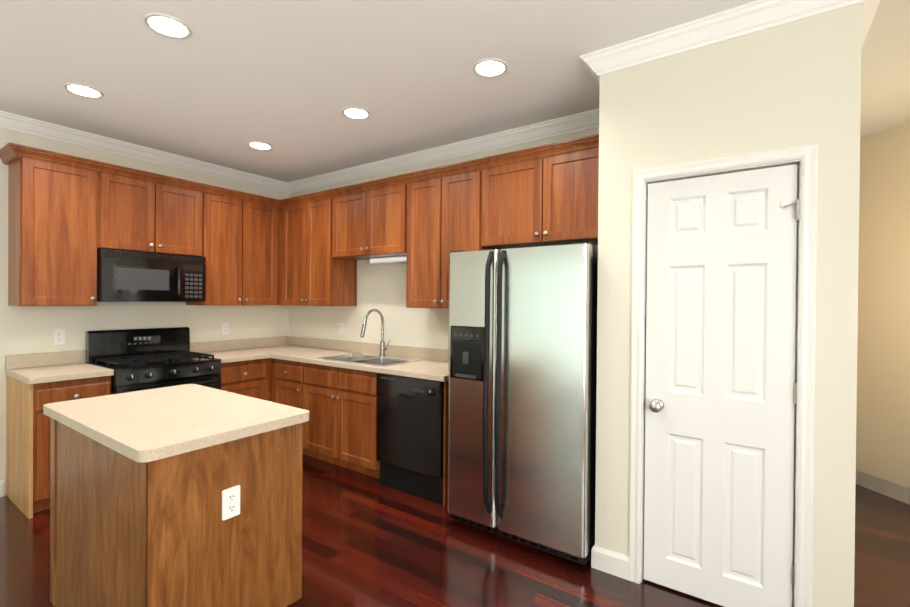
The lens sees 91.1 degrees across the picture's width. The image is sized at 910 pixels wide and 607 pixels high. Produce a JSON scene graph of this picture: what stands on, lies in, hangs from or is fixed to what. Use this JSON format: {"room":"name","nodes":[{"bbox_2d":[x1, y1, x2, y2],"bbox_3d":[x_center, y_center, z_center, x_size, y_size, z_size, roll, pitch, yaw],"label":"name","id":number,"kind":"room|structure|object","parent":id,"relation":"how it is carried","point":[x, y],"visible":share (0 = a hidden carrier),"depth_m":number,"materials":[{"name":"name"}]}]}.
{"room":"kitchen","nodes":[
{"label":"kitchen","id":0,"kind":"room"},
{"bbox_2d":[0,127,288,495],"bbox_3d":[-3.531,0.016,2.904,0.120,2.740,5.740,1,0,35],"label":"wall","id":1,"kind":"structure","parent":0,"point":[26,329],"depth_m":3.68,"materials":[{"name":"beige paint"}]},
{"bbox_2d":[0,480,3,496],"bbox_3d":[-4.154,1.330,1.915,0.015,0.115,3.165,1,0,35],"label":"baseboard","id":2,"kind":"structure","parent":1,"relation":"attached to","point":[2,481],"depth_m":3.20,"materials":[{"name":"white"}]},
{"bbox_2d":[4,150,99,305],"bbox_3d":[-2.968,-0.500,3.309,0.323,1.033,0.433,1,0,35],"label":"upper cabinet","id":3,"kind":"object","parent":1,"relation":"attached to","point":[69,216],"depth_m":3.19,"materials":[{"name":"brown wood"}]},
{"bbox_2d":[53,329,64,344],"bbox_3d":[-3.066,0.260,3.459,0.008,0.115,0.070,1,0,35],"label":"outlet","id":4,"kind":"object","parent":1,"relation":"attached to","point":[58,336],"visible":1,"depth_m":3.46,"materials":[{"name":"white plastic"}]},
{"bbox_2d":[100,170,167,253],"bbox_3d":[-2.715,-0.722,3.669,0.323,0.590,0.443,1,0,35],"label":"upper cabinet","id":5,"kind":"object","parent":1,"relation":"attached to","point":[133,208],"depth_m":3.58,"materials":[{"name":"brown wood"}]},
{"bbox_2d":[97,249,205,301],"bbox_3d":[-2.579,-0.215,3.769,0.438,0.398,0.758,1,0,35],"label":"microwave","id":6,"kind":"object","parent":5,"relation":"attached to","point":[128,276],"visible":1,"depth_m":3.61,"materials":[{"name":"black"}]},
{"bbox_2d":[0,111,291,193],"bbox_3d":[-3.438,-1.305,2.838,0.082,0.095,5.500,1,0,35],"label":"crown molding","id":7,"kind":"structure","parent":1,"relation":"attached to","point":[10,121],"depth_m":3.78,"materials":[{"name":"white wood"}]},
{"bbox_2d":[5,337,288,368],"bbox_3d":[-2.574,0.423,4.156,0.020,0.100,2.304,1,0,35],"label":"backsplash","id":8,"kind":"structure","parent":1,"relation":"attached to","point":[18,361],"depth_m":3.54,"materials":[{"name":"beige stone"}]},
{"bbox_2d":[164,182,203,256],"bbox_3d":[-2.531,-0.722,3.932,0.323,0.590,0.443,1,0,35],"label":"upper cabinet","id":9,"kind":"object","parent":1,"relation":"attached to","point":[184,235],"depth_m":3.90,"materials":[{"name":"brown wood"}]},
{"bbox_2d":[186,190,251,304],"bbox_3d":[-2.281,-0.501,4.294,0.323,1.033,0.432,1,0,35],"label":"upper cabinet","id":10,"kind":"object","parent":1,"relation":"attached to","point":[227,217],"depth_m":4.21,"materials":[{"name":"brown wood"}]},
{"bbox_2d":[221,323,228,333],"bbox_3d":[-2.327,0.253,4.519,0.008,0.115,0.070,1,0,35],"label":"outlet","id":11,"kind":"object","parent":1,"relation":"attached to","point":[224,328],"visible":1,"depth_m":4.52,"materials":[{"name":"white plastic"}]},
{"bbox_2d":[252,198,279,304],"bbox_3d":[-2.102,-0.501,4.551,0.323,1.033,0.439,1,0,35],"label":"upper cabinet","id":12,"kind":"object","parent":1,"relation":"attached to","point":[265,215],"depth_m":4.54,"materials":[{"name":"brown wood"}]},
{"bbox_2d":[289,127,598,348],"bbox_3d":[0.094,0.040,3.800,4.800,2.740,0.120,1,0,35],"label":"wall","id":13,"kind":"structure","parent":0,"point":[381,288],"depth_m":4.25,"materials":[{"name":"beige paint"}]},
{"bbox_2d":[280,198,311,305],"bbox_3d":[-1.539,-0.497,4.666,0.507,1.033,0.324,1,0,35],"label":"upper cabinet","id":14,"kind":"object","parent":13,"relation":"attached to","point":[295,217],"depth_m":4.54,"materials":[{"name":"brown wood"}]},
{"bbox_2d":[308,194,356,305],"bbox_3d":[-1.253,-0.493,4.466,0.435,1.033,0.324,1,0,35],"label":"upper cabinet","id":15,"kind":"object","parent":13,"relation":"attached to","point":[331,282],"depth_m":4.32,"materials":[{"name":"brown wood"}]},
{"bbox_2d":[338,323,342,333],"bbox_3d":[-1.181,0.257,4.610,0.070,0.115,0.008,1,0,35],"label":"outlet","id":16,"kind":"object","parent":13,"relation":"attached to","point":[340,328],"visible":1,"depth_m":4.61,"materials":[{"name":"white plastic"}]},
{"bbox_2d":[332,186,371,261],"bbox_3d":[-0.856,-0.718,4.189,0.523,0.575,0.324,1,0,35],"label":"upper cabinet","id":17,"kind":"object","parent":13,"relation":"attached to","point":[351,210],"depth_m":4.06,"materials":[{"name":"brown wood"}]},
{"bbox_2d":[289,337,447,360],"bbox_3d":[-0.815,0.436,4.345,2.688,0.100,0.020,1,0,35],"label":"backsplash","id":18,"kind":"structure","parent":13,"relation":"attached to","point":[429,354],"depth_m":3.96,"materials":[{"name":"beige stone"}]},
{"bbox_2d":[372,178,407,257],"bbox_3d":[-0.528,-0.714,3.960,0.523,0.575,0.324,1,0,35],"label":"upper cabinet","id":19,"kind":"object","parent":13,"relation":"attached to","point":[389,200],"depth_m":3.79,"materials":[{"name":"brown wood"}]},
{"bbox_2d":[370,256,406,264],"bbox_3d":[-0.550,-0.398,4.093,0.560,0.052,0.097,1,0,35],"label":"under-cabinet light","id":20,"kind":"object","parent":19,"relation":"attached to","point":[391,260],"visible":0.57,"depth_m":4.08,"materials":[{"name":"white plastic"}]},
{"bbox_2d":[404,170,447,308],"bbox_3d":[-0.141,-0.480,3.690,0.421,1.033,0.324,1,0,35],"label":"upper cabinet","id":21,"kind":"object","parent":13,"relation":"attached to","point":[426,212],"depth_m":3.56,"materials":[{"name":"brown wood"}]},
{"bbox_2d":[288,108,598,192],"bbox_3d":[-0.347,-1.287,3.984,3.660,0.095,0.082,1,0,35],"label":"crown molding","id":22,"kind":"structure","parent":13,"relation":"attached to","point":[589,119],"depth_m":3.70,"materials":[{"name":"white wood"}]},
{"bbox_2d":[448,166,480,308],"bbox_3d":[0.105,-0.477,3.519,0.421,1.033,0.324,1,0,35],"label":"upper cabinet","id":23,"kind":"object","parent":13,"relation":"attached to","point":[463,185],"depth_m":3.35,"materials":[{"name":"brown wood"}]},
{"bbox_2d":[480,150,555,249],"bbox_3d":[0.504,-0.701,3.240,0.545,0.575,0.324,1,0,35],"label":"upper cabinet","id":24,"kind":"object","parent":13,"relation":"attached to","point":[516,194],"depth_m":3.11,"materials":[{"name":"brown wood"}]},
{"bbox_2d":[552,142,598,244],"bbox_3d":[0.851,-0.697,2.998,0.545,0.575,0.324,1,0,35],"label":"upper cabinet","id":25,"kind":"object","parent":13,"relation":"attached to","point":[575,170],"depth_m":2.86,"materials":[{"name":"brown wood"}]},
{"bbox_2d":[0,0,909,182],"bbox_3d":[-0.058,-1.372,2.247,6.900,0.100,9.000,1,0,35],"label":"ceiling","id":26,"kind":"structure","parent":0,"point":[227,81],"depth_m":2.54,"materials":[{"name":"white paint"}]},
{"bbox_2d":[63,83,103,97],"bbox_3d":[-2.339,-1.350,2.815,0.196,0.027,0.196,1,0,35],"label":"recessed light","id":27,"kind":"object","parent":26,"relation":"in","point":[83,90],"visible":0.92,"depth_m":2.80,"materials":[{"name":"white"}]},
{"bbox_2d":[144,13,191,38],"bbox_3d":[-1.375,-1.339,2.142,0.196,0.027,0.196,1,0,35],"label":"recessed light","id":28,"kind":"object","parent":26,"relation":"in","point":[167,25],"visible":0.96,"depth_m":2.13,"materials":[{"name":"white"}]},
{"bbox_2d":[248,141,272,149],"bbox_3d":[-1.655,-1.351,3.795,0.196,0.027,0.196,1,0,35],"label":"recessed light","id":29,"kind":"object","parent":26,"relation":"in","point":[260,145],"visible":0.96,"depth_m":3.78,"materials":[{"name":"white"}]},
{"bbox_2d":[342,107,369,118],"bbox_3d":[-0.692,-1.339,3.122,0.196,0.027,0.196,1,0,35],"label":"recessed light","id":30,"kind":"object","parent":26,"relation":"in","point":[355,113],"visible":0.94,"depth_m":3.12,"materials":[{"name":"white"}]},
{"bbox_2d":[473,58,507,76],"bbox_3d":[0.198,-1.328,2.501,0.196,0.027,0.196,1,0,35],"label":"recessed light","id":31,"kind":"object","parent":26,"relation":"in","point":[491,67],"visible":0.96,"depth_m":2.49,"materials":[{"name":"white"}]},
{"bbox_2d":[0,454,909,606],"bbox_3d":[-0.081,1.468,2.264,6.900,0.100,9.000,1,0,35],"label":"floor","id":32,"kind":"structure","parent":0,"point":[369,541],"depth_m":2.46,"materials":[{"name":"brown wood"}]},
{"bbox_2d":[5,373,113,518],"bbox_3d":[-2.862,0.953,3.229,0.619,0.874,0.442,1,0,35],"label":"base cabinet","id":33,"kind":"object","parent":32,"relation":"on","point":[27,427],"depth_m":2.97,"materials":[{"name":"brown wood"}]},
{"bbox_2d":[5,361,112,384],"bbox_3d":[-2.851,0.495,3.217,0.642,0.038,0.448,1,0,35],"label":"countertop","id":34,"kind":"structure","parent":33,"relation":"on","point":[36,374],"depth_m":3.12,"materials":[{"name":"beige stone"}]},
{"bbox_2d":[86,327,220,394],"bbox_3d":[-2.458,0.806,3.685,0.691,1.168,0.756,1,0,35],"label":"gas range","id":35,"kind":"object","parent":32,"relation":"on","point":[142,359],"visible":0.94,"depth_m":3.64,"materials":[{"name":"black metal"}]},
{"bbox_2d":[43,384,308,606],"bbox_3d":[-1.284,0.943,2.055,1.115,0.932,0.690,1,0,35],"label":"kitchen island","id":36,"kind":"object","parent":32,"relation":"on","point":[187,495],"visible":1,"depth_m":1.77,"materials":[{"name":"brown wood"}]},
{"bbox_2d":[219,357,268,400],"bbox_3d":[-2.169,0.952,4.221,0.619,0.874,0.443,1,0,35],"label":"base cabinet","id":37,"kind":"object","parent":32,"relation":"on","point":[247,378],"depth_m":4.08,"materials":[{"name":"brown wood"}]},
{"bbox_2d":[204,349,268,364],"bbox_3d":[-2.150,0.495,4.222,0.642,0.038,0.466,1,0,35],"label":"countertop","id":38,"kind":"structure","parent":37,"relation":"on","point":[226,355],"depth_m":4.16,"materials":[{"name":"beige stone"}]},
{"bbox_2d":[269,357,360,459],"bbox_3d":[-1.367,0.958,4.366,0.569,0.874,0.618,1,0,35],"label":"base cabinet","id":39,"kind":"object","parent":32,"relation":"on","point":[330,385],"depth_m":3.87,"materials":[{"name":"brown wood"}]},
{"bbox_2d":[249,345,447,380],"bbox_3d":[-0.994,0.505,4.090,2.688,0.038,0.642,1,0,35],"label":"countertop","id":40,"kind":"structure","parent":39,"relation":"on","point":[429,370],"depth_m":3.68,"materials":[{"name":"beige stone"}]},
{"bbox_2d":[317,337,420,388],"bbox_3d":[-0.759,0.508,3.889,0.796,0.335,0.465,1,0,35],"label":"sink","id":41,"kind":"object","parent":40,"relation":"in","point":[361,353],"depth_m":4.01,"materials":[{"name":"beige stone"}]},
{"bbox_2d":[377,373,443,504],"bbox_3d":[-0.196,0.976,3.499,0.612,0.868,0.607,1,0,35],"label":"dishwasher","id":42,"kind":"object","parent":32,"relation":"on","point":[410,411],"visible":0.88,"depth_m":3.26,"materials":[{"name":"black metal"}]},
{"bbox_2d":[447,242,597,564],"bbox_3d":[0.511,0.543,2.883,0.906,1.751,0.836,1,0,35],"label":"refrigerator","id":43,"kind":"object","parent":32,"relation":"on","point":[522,376],"visible":0.96,"depth_m":2.54,"materials":[{"name":"silver metal"}]},
{"bbox_2d":[595,11,830,606],"bbox_3d":[1.179,0.058,2.183,0.930,2.740,0.110,1,0,35],"label":"wall","id":44,"kind":"structure","parent":0,"point":[794,84],"depth_m":2.16,"materials":[{"name":"beige paint"}]},
{"bbox_2d":[591,544,608,568],"bbox_3d":[0.937,1.366,2.685,0.015,0.115,0.685,1,0,35],"label":"baseboard","id":45,"kind":"structure","parent":44,"relation":"attached to","point":[598,554],"depth_m":2.39,"materials":[{"name":"white"}]},
{"bbox_2d":[580,0,859,79],"bbox_3d":[1.138,-1.264,2.094,1.102,0.095,0.082,1,0,35],"label":"crown molding","id":46,"kind":"structure","parent":44,"relation":"attached to","point":[744,19],"depth_m":2.07,"materials":[{"name":"white wood"}]},
{"bbox_2d":[644,164,798,606],"bbox_3d":[1.218,0.405,2.094,0.617,2.024,0.106,1,0,35],"label":"pantry door","id":47,"kind":"structure","parent":44,"relation":"in","point":[721,394],"depth_m":2.09,"materials":[{"name":"white wood"}]},
{"bbox_2d":[629,143,817,606],"bbox_3d":[1.239,0.378,2.131,0.739,2.103,0.127,1,0,35],"label":"door frame","id":48,"kind":"structure","parent":44,"relation":"attached to","point":[804,158],"depth_m":1.95,"materials":[{"name":"white wood"}]},
{"bbox_2d":[823,3,861,606],"bbox_3d":[2.608,0.063,3.314,0.120,2.740,3.600,1,0,35],"label":"wall","id":49,"kind":"structure","parent":0,"point":[844,109],"depth_m":1.83,"materials":[{"name":"beige paint"}]},
{"bbox_2d":[860,0,879,49],"bbox_3d":[2.678,-1.258,3.215,0.082,0.095,3.682,1,0,35],"label":"crown molding","id":50,"kind":"structure","parent":49,"relation":"attached to","point":[869,7],"depth_m":1.96,"materials":[{"name":"white wood"}]},
{"bbox_2d":[856,123,909,503],"bbox_3d":[3.387,0.072,2.829,0.120,2.740,3.600,0,0,-10],"label":"wall","id":51,"kind":"structure","parent":0,"point":[883,405],"depth_m":3.36,"materials":[{"name":"beige paint"}]},
{"bbox_2d":[856,470,909,504],"bbox_3d":[3.519,1.387,2.679,2.068,0.115,2.580,1,0,35],"label":"baseboard","id":52,"kind":"structure","parent":51,"relation":"attached to","point":[863,480],"depth_m":3.36,"materials":[{"name":"white"}]}
]}

